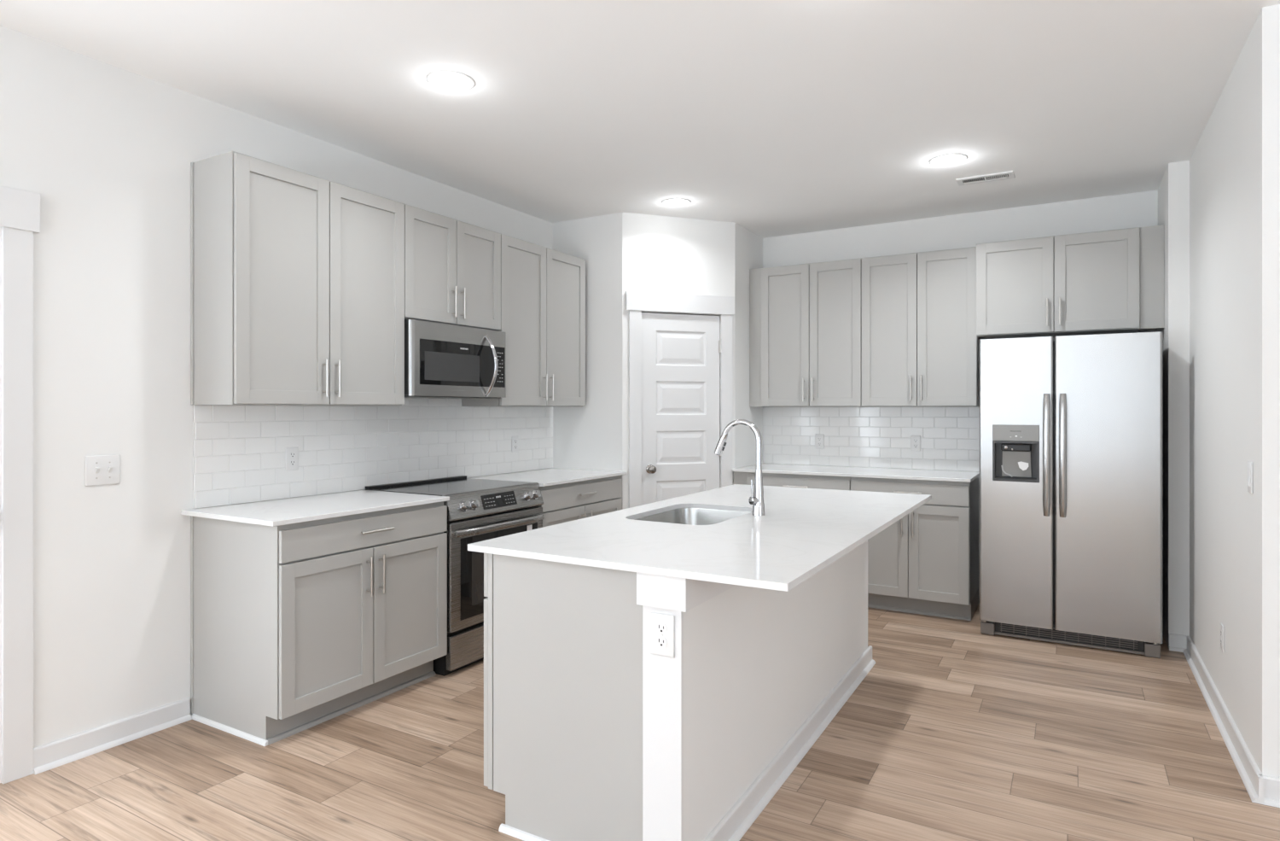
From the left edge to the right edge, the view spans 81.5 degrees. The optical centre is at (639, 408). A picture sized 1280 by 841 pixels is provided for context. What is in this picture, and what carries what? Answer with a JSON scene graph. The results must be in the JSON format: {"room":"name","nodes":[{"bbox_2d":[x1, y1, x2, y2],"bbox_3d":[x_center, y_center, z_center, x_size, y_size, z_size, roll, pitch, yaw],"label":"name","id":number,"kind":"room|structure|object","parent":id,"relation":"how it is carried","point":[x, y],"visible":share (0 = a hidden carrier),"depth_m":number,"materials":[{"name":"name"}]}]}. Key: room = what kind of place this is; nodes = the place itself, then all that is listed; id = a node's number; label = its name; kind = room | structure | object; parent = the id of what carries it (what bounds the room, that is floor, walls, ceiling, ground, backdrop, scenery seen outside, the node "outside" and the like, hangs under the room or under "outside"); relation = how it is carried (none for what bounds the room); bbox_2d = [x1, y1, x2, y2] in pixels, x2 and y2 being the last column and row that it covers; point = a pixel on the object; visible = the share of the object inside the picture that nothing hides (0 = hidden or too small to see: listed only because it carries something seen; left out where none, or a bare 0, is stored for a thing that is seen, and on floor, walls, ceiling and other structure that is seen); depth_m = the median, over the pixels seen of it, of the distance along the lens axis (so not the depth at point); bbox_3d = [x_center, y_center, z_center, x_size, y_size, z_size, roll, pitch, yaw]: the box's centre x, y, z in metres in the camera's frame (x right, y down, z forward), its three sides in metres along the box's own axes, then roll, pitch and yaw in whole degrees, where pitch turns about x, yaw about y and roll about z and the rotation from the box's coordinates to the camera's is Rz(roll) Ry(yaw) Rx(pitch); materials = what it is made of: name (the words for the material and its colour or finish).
{"room":"kitchen","nodes":[
{"label":"kitchen","id":0,"kind":"room"},
{"bbox_2d":[0,24,552,782],"bbox_3d":[-2.630,-0.017,2.264,0.120,2.743,10.400,0,0,30],"label":"wall","id":1,"kind":"structure","parent":0,"point":[107,150],"depth_m":3.01,"materials":[{"name":"paint"}]},
{"bbox_2d":[0,185,40,783],"bbox_3d":[-2.535,0.276,2.281,0.026,2.157,1.145,0,0,30],"label":"door frame","id":2,"kind":"structure","parent":1,"relation":"attached to","point":[20,209],"depth_m":2.71,"materials":[{"name":"paint"}]},
{"bbox_2d":[85,453,120,486],"bbox_3d":[-2.142,0.244,2.965,0.019,0.120,0.124,0,0,30],"label":"light switch","id":3,"kind":"object","parent":1,"relation":"attached to","point":[100,469],"visible":1,"depth_m":2.96,"materials":[{"name":"white plastic"}]},
{"bbox_2d":[33,697,191,773],"bbox_3d":[-2.112,1.310,3.004,0.032,0.089,0.567,0,0,30],"label":"baseboard","id":4,"kind":"structure","parent":1,"relation":"attached to","point":[52,754],"depth_m":2.97,"materials":[{"name":"paint"}]},
{"bbox_2d":[190,151,404,405],"bbox_3d":[-1.590,-0.551,3.572,0.362,1.066,0.919,0,0,30],"label":"upper cabinet","id":5,"kind":"object","parent":1,"relation":"attached to","point":[297,278],"visible":1,"depth_m":3.33,"materials":[{"name":"grey paint"}]},
{"bbox_2d":[192,397,552,508],"bbox_3d":[-1.309,0.173,4.410,0.009,0.533,2.626,0,0,30],"label":"tile backsplash","id":6,"kind":"structure","parent":1,"relation":"attached to","point":[239,451],"depth_m":3.98,"materials":[{"name":"white tile"}]},
{"bbox_2d":[285,446,298,470],"bbox_3d":[-1.723,0.246,3.680,0.008,0.114,0.070,0,0,30],"label":"power outlet","id":7,"kind":"object","parent":6,"relation":"attached to","point":[292,453],"visible":1,"depth_m":3.68,"materials":[{"name":"white plastic"}]},
{"bbox_2d":[289,451,296,457],"bbox_3d":[-1.721,0.227,3.678,0.002,0.028,0.034,0,0,30],"label":"receptacle","id":8,"kind":"object","parent":7,"relation":"attached to","point":[292,454],"depth_m":3.68,"materials":[{"name":"white plastic"}]},
{"bbox_2d":[289,459,296,465],"bbox_3d":[-1.721,0.266,3.678,0.002,0.028,0.034,0,0,30],"label":"receptacle","id":9,"kind":"object","parent":7,"relation":"attached to","point":[291,462],"depth_m":3.68,"materials":[{"name":"white plastic"}]},
{"bbox_2d":[512,436,518,452],"bbox_3d":[-0.866,0.244,5.156,0.008,0.114,0.070,0,0,30],"label":"power outlet","id":10,"kind":"object","parent":6,"relation":"attached to","point":[514,439],"visible":1,"depth_m":5.15,"materials":[{"name":"white plastic"}]},
{"bbox_2d":[401,203,500,331],"bbox_3d":[-1.168,-0.781,4.300,0.362,0.606,0.761,0,0,30],"label":"upper cabinet","id":11,"kind":"object","parent":1,"relation":"attached to","point":[452,267],"visible":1,"depth_m":4.18,"materials":[{"name":"grey paint"}]},
{"bbox_2d":[404,319,506,398],"bbox_3d":[-1.126,-0.267,4.276,0.440,0.410,0.757,0,0,30],"label":"microwave","id":12,"kind":"object","parent":11,"relation":"attached to","point":[442,360],"visible":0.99,"depth_m":4.15,"materials":[{"name":"silver metal"}]},
{"bbox_2d":[461,232,585,406],"bbox_3d":[-0.747,-0.551,5.024,0.362,1.066,0.913,0,0,30],"label":"upper cabinet","id":13,"kind":"object","parent":1,"relation":"attached to","point":[543,288],"visible":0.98,"depth_m":4.90,"materials":[{"name":"grey paint"}]},
{"bbox_2d":[552,212,622,471],"bbox_3d":[-0.364,-0.017,5.438,0.612,2.743,0.100,0,0,30],"label":"wall","id":14,"kind":"structure","parent":0,"point":[589,436],"depth_m":5.34,"materials":[{"name":"paint"}]},
{"bbox_2d":[0,0,1279,238],"bbox_3d":[0.449,-1.439,0.476,7.400,0.100,10.600,0,0,30],"label":"ceiling","id":15,"kind":"structure","parent":0,"point":[772,118],"depth_m":3.18,"materials":[{"name":"paint"}]},
{"bbox_2d":[426,70,474,91],"bbox_3d":[-0.801,-1.380,3.144,0.196,0.017,0.196,0,0,30],"label":"recessed light","id":16,"kind":"object","parent":15,"relation":"in","point":[445,80],"visible":1,"depth_m":3.12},
{"bbox_2d":[661,197,690,206],"bbox_3d":[0.242,-1.380,4.984,0.196,0.017,0.196,0,0,30],"label":"recessed light","id":17,"kind":"object","parent":15,"relation":"in","point":[671,201],"visible":1,"depth_m":4.96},
{"bbox_2d":[929,153,967,165],"bbox_3d":[1.716,-1.380,4.132,0.196,0.017,0.196,0,0,30],"label":"recessed light","id":18,"kind":"object","parent":15,"relation":"in","point":[948,159],"visible":1,"depth_m":4.11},
{"bbox_2d":[956,170,1015,186],"bbox_3d":[2.074,-1.383,4.456,0.310,0.010,0.136,0,0,30],"label":"ceiling vent","id":19,"kind":"object","parent":15,"relation":"in","point":[1009,174],"visible":1,"depth_m":4.45,"materials":[{"name":"white plastic"}]},
{"bbox_2d":[0,602,1279,840],"bbox_3d":[0.474,1.404,0.519,7.240,0.100,10.500,0,0,30],"label":"floor","id":20,"kind":"structure","parent":0,"point":[955,730],"depth_m":2.78,"materials":[{"name":"brown wood"}]},
{"bbox_2d":[190,500,447,745],"bbox_3d":[-1.461,0.908,3.491,0.667,0.892,0.926,0,0,30],"label":"base cabinet","id":21,"kind":"object","parent":20,"relation":"on","point":[297,627],"visible":0.99,"depth_m":3.19,"materials":[{"name":"grey paint"}]},
{"bbox_2d":[181,489,449,526],"bbox_3d":[-1.477,0.450,3.484,0.647,0.020,0.958,0,0,30],"label":"countertop","id":22,"kind":"structure","parent":21,"relation":"on","point":[289,510],"depth_m":3.32,"materials":[{"name":"white stone"}]},
{"bbox_2d":[365,475,544,675],"bbox_3d":[-1.017,0.888,4.213,0.690,0.932,0.759,0,0,30],"label":"range","id":23,"kind":"object","parent":20,"relation":"on","point":[479,509],"visible":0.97,"depth_m":3.90,"materials":[{"name":"silver metal"}]},
{"bbox_2d":[365,477,530,495],"bbox_3d":[-1.064,0.445,4.240,0.576,0.017,0.759,0,0,30],"label":"cooktop","id":24,"kind":"object","parent":23,"relation":"in","point":[439,486],"depth_m":4.20,"materials":[{"name":"glass"}]},
{"bbox_2d":[537,475,622,527],"bbox_3d":[-0.604,0.908,4.968,0.667,0.892,0.951,0,0,30],"label":"base cabinet","id":25,"kind":"object","parent":20,"relation":"on","point":[572,501],"visible":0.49,"depth_m":4.76,"materials":[{"name":"grey paint"}]},
{"bbox_2d":[467,467,626,486],"bbox_3d":[-0.613,0.450,4.972,0.647,0.020,0.953,0,0,30],"label":"countertop","id":26,"kind":"structure","parent":25,"relation":"on","point":[550,476],"depth_m":4.88,"materials":[{"name":"white stone"}]},
{"bbox_2d":[483,540,875,840],"bbox_3d":[0.343,0.908,3.187,0.806,0.893,2.253,0,0,30],"label":"kitchen island","id":27,"kind":"object","parent":20,"relation":"on","point":[590,734],"visible":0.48,"depth_m":2.30,"materials":[{"name":"grey paint"}]},
{"bbox_2d":[650,611,674,657],"bbox_3d":[0.062,0.632,2.080,0.076,0.118,0.008,0,0,30],"label":"power outlet","id":28,"kind":"object","parent":27,"relation":"attached to","point":[661,625],"visible":1,"depth_m":2.08,"materials":[{"name":"white plastic"}]},
{"bbox_2d":[656,622,667,633],"bbox_3d":[0.060,0.613,2.078,0.034,0.028,0.002,0,0,30],"label":"receptacle","id":29,"kind":"object","parent":28,"relation":"attached to","point":[661,627],"depth_m":2.08,"materials":[{"name":"white plastic"}]},
{"bbox_2d":[656,636,667,646],"bbox_3d":[0.060,0.652,2.078,0.034,0.028,0.002,0,0,30],"label":"receptacle","id":30,"kind":"object","parent":28,"relation":"attached to","point":[660,641],"depth_m":2.08,"materials":[{"name":"white plastic"}]},
{"bbox_2d":[467,483,931,591],"bbox_3d":[0.467,0.450,3.113,1.082,0.020,2.239,0,0,30],"label":"island countertop","id":31,"kind":"structure","parent":27,"relation":"on","point":[802,531],"depth_m":2.53,"materials":[{"name":"white stone"}]},
{"bbox_2d":[634,507,750,524],"bbox_3d":[0.231,0.563,3.141,0.441,0.204,0.624,0,0,30],"label":"sink","id":32,"kind":"object","parent":31,"relation":"in","point":[682,515],"visible":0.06,"depth_m":3.42,"materials":[{"name":"metal"}]},
{"bbox_2d":[714,418,765,515],"bbox_3d":[0.414,0.241,3.128,0.229,0.397,0.070,0,0,30],"label":"faucet","id":33,"kind":"object","parent":31,"relation":"on","point":[756,498],"visible":1,"depth_m":3.08,"materials":[{"name":"silver metal"}]},
{"bbox_2d":[733,471,851,489],"bbox_3d":[1.207,0.908,5.529,0.862,0.892,0.667,0,0,30],"label":"base cabinet","id":34,"kind":"object","parent":20,"relation":"on","point":[744,478],"visible":0.15,"depth_m":5.24,"materials":[{"name":"grey paint"}]},
{"bbox_2d":[732,463,979,482],"bbox_3d":[1.539,0.450,5.348,1.617,0.020,0.647,0,0,30],"label":"countertop","id":35,"kind":"structure","parent":34,"relation":"on","point":[889,473],"depth_m":5.21,"materials":[{"name":"white stone"}]},
{"bbox_2d":[850,475,979,620],"bbox_3d":[1.903,0.908,5.125,0.744,0.892,0.667,0,0,30],"label":"base cabinet","id":36,"kind":"object","parent":20,"relation":"on","point":[927,561],"visible":0.63,"depth_m":4.83,"materials":[{"name":"grey paint"}]},
{"bbox_2d":[979,331,1162,657],"bbox_3d":[2.608,0.469,4.542,0.904,1.771,0.870,0,0,30],"label":"refrigerator","id":37,"kind":"object","parent":20,"relation":"on","point":[1071,426],"visible":1,"depth_m":4.21,"materials":[{"name":"grey metal"}]},
{"bbox_2d":[622,212,734,509],"bbox_3d":[0.275,-0.017,5.432,0.881,2.743,0.100,0,0,-19],"label":"wall","id":38,"kind":"structure","parent":0,"point":[660,253],"depth_m":5.36,"materials":[{"name":"paint"}]},
{"bbox_2d":[625,290,734,507],"bbox_3d":[0.300,0.261,5.375,0.846,2.186,0.024,0,0,-19],"label":"door frame","id":39,"kind":"structure","parent":38,"relation":"attached to","point":[636,301],"depth_m":5.30,"materials":[{"name":"paint"}]},
{"bbox_2d":[641,312,721,505],"bbox_3d":[0.312,0.327,5.380,0.624,2.030,0.101,0,0,-19],"label":"door","id":40,"kind":"structure","parent":38,"relation":"in","point":[680,352],"depth_m":5.39,"materials":[{"name":"paint"}]},
{"bbox_2d":[734,222,762,467],"bbox_3d":[0.811,-0.017,5.807,0.100,2.743,0.585,0,0,30],"label":"wall","id":41,"kind":"structure","parent":0,"point":[748,246],"depth_m":5.67,"materials":[{"name":"paint"}]},
{"bbox_2d":[762,190,1157,471],"bbox_3d":[1.790,-0.017,5.647,4.127,2.743,0.120,0,0,30],"label":"wall","id":42,"kind":"structure","parent":0,"point":[1138,209],"depth_m":5.27,"materials":[{"name":"paint"}]},
{"bbox_2d":[749,257,861,406],"bbox_3d":[1.284,-0.551,5.661,0.862,1.066,0.362,0,0,30],"label":"upper cabinet","id":43,"kind":"object","parent":42,"relation":"attached to","point":[805,319],"visible":1,"depth_m":5.52,"materials":[{"name":"grey paint"}]},
{"bbox_2d":[762,406,979,471],"bbox_3d":[1.723,0.211,5.611,1.672,0.457,0.009,0,0,30],"label":"tile backsplash","id":44,"kind":"structure","parent":42,"relation":"attached to","point":[855,436],"depth_m":5.59,"materials":[{"name":"white tile"}]},
{"bbox_2d":[814,433,824,448],"bbox_3d":[1.400,0.253,5.789,0.070,0.114,0.008,0,0,30],"label":"power outlet","id":45,"kind":"object","parent":44,"relation":"attached to","point":[819,439],"visible":1,"depth_m":5.79,"materials":[{"name":"white plastic"}]},
{"bbox_2d":[910,435,920,450],"bbox_3d":[2.017,0.250,5.431,0.070,0.114,0.008,0,0,30],"label":"power outlet","id":46,"kind":"object","parent":44,"relation":"attached to","point":[915,439],"visible":1,"depth_m":5.43,"materials":[{"name":"white plastic"}]},
{"bbox_2d":[861,246,980,406],"bbox_3d":[1.986,-0.551,5.253,0.759,1.066,0.362,0,0,30],"label":"upper cabinet","id":47,"kind":"object","parent":42,"relation":"attached to","point":[921,344],"visible":0.98,"depth_m":5.11,"materials":[{"name":"grey paint"}]},
{"bbox_2d":[976,224,1163,339],"bbox_3d":[2.731,-0.781,4.767,1.013,0.606,0.455,0,0,30],"label":"upper cabinet","id":48,"kind":"object","parent":42,"relation":"attached to","point":[1104,282],"visible":0.99,"depth_m":4.59,"materials":[{"name":"grey paint"}]},
{"bbox_2d":[1157,4,1279,777],"bbox_3d":[2.775,-0.017,3.607,0.226,2.743,2.418,0,0,30],"label":"wall","id":49,"kind":"structure","parent":0,"point":[1218,208],"depth_m":3.07,"materials":[{"name":"paint"}]},
{"bbox_2d":[1168,632,1186,651],"bbox_3d":[3.013,1.310,4.161,0.082,0.089,0.032,0,0,30],"label":"baseboard","id":50,"kind":"structure","parent":49,"relation":"attached to","point":[1176,642],"depth_m":4.16,"materials":[{"name":"paint"}]},
{"bbox_2d":[1220,622,1224,651],"bbox_3d":[2.529,0.992,3.226,0.008,0.114,0.070,0,0,30],"label":"power outlet","id":51,"kind":"object","parent":49,"relation":"attached to","point":[1222,627],"visible":1,"depth_m":3.21,"materials":[{"name":"white plastic"}]},
{"bbox_2d":[1183,634,1263,803],"bbox_3d":[2.589,1.310,3.353,0.032,0.089,1.855,0,0,30],"label":"baseboard","id":52,"kind":"structure","parent":49,"relation":"attached to","point":[1243,759],"depth_m":3.04,"materials":[{"name":"paint"}]},
{"bbox_2d":[1246,460,1252,493],"bbox_3d":[2.238,0.250,2.727,0.011,0.116,0.072,0,0,30],"label":"light switch","id":53,"kind":"object","parent":49,"relation":"attached to","point":[1249,482],"visible":1,"depth_m":2.71,"materials":[{"name":"white plastic"}]},
{"bbox_3d":[3.616,-0.017,1.796,3.047,2.743,0.130,0,0,30],"label":"wall","id":54,"kind":"structure","parent":0,"visible":0},
{"bbox_2d":[1256,773,1279,807],"bbox_3d":[3.470,1.310,1.788,3.091,0.089,0.032,0,0,30],"label":"baseboard","id":55,"kind":"structure","parent":54,"relation":"attached to","point":[1271,784],"depth_m":2.54,"materials":[{"name":"paint"}]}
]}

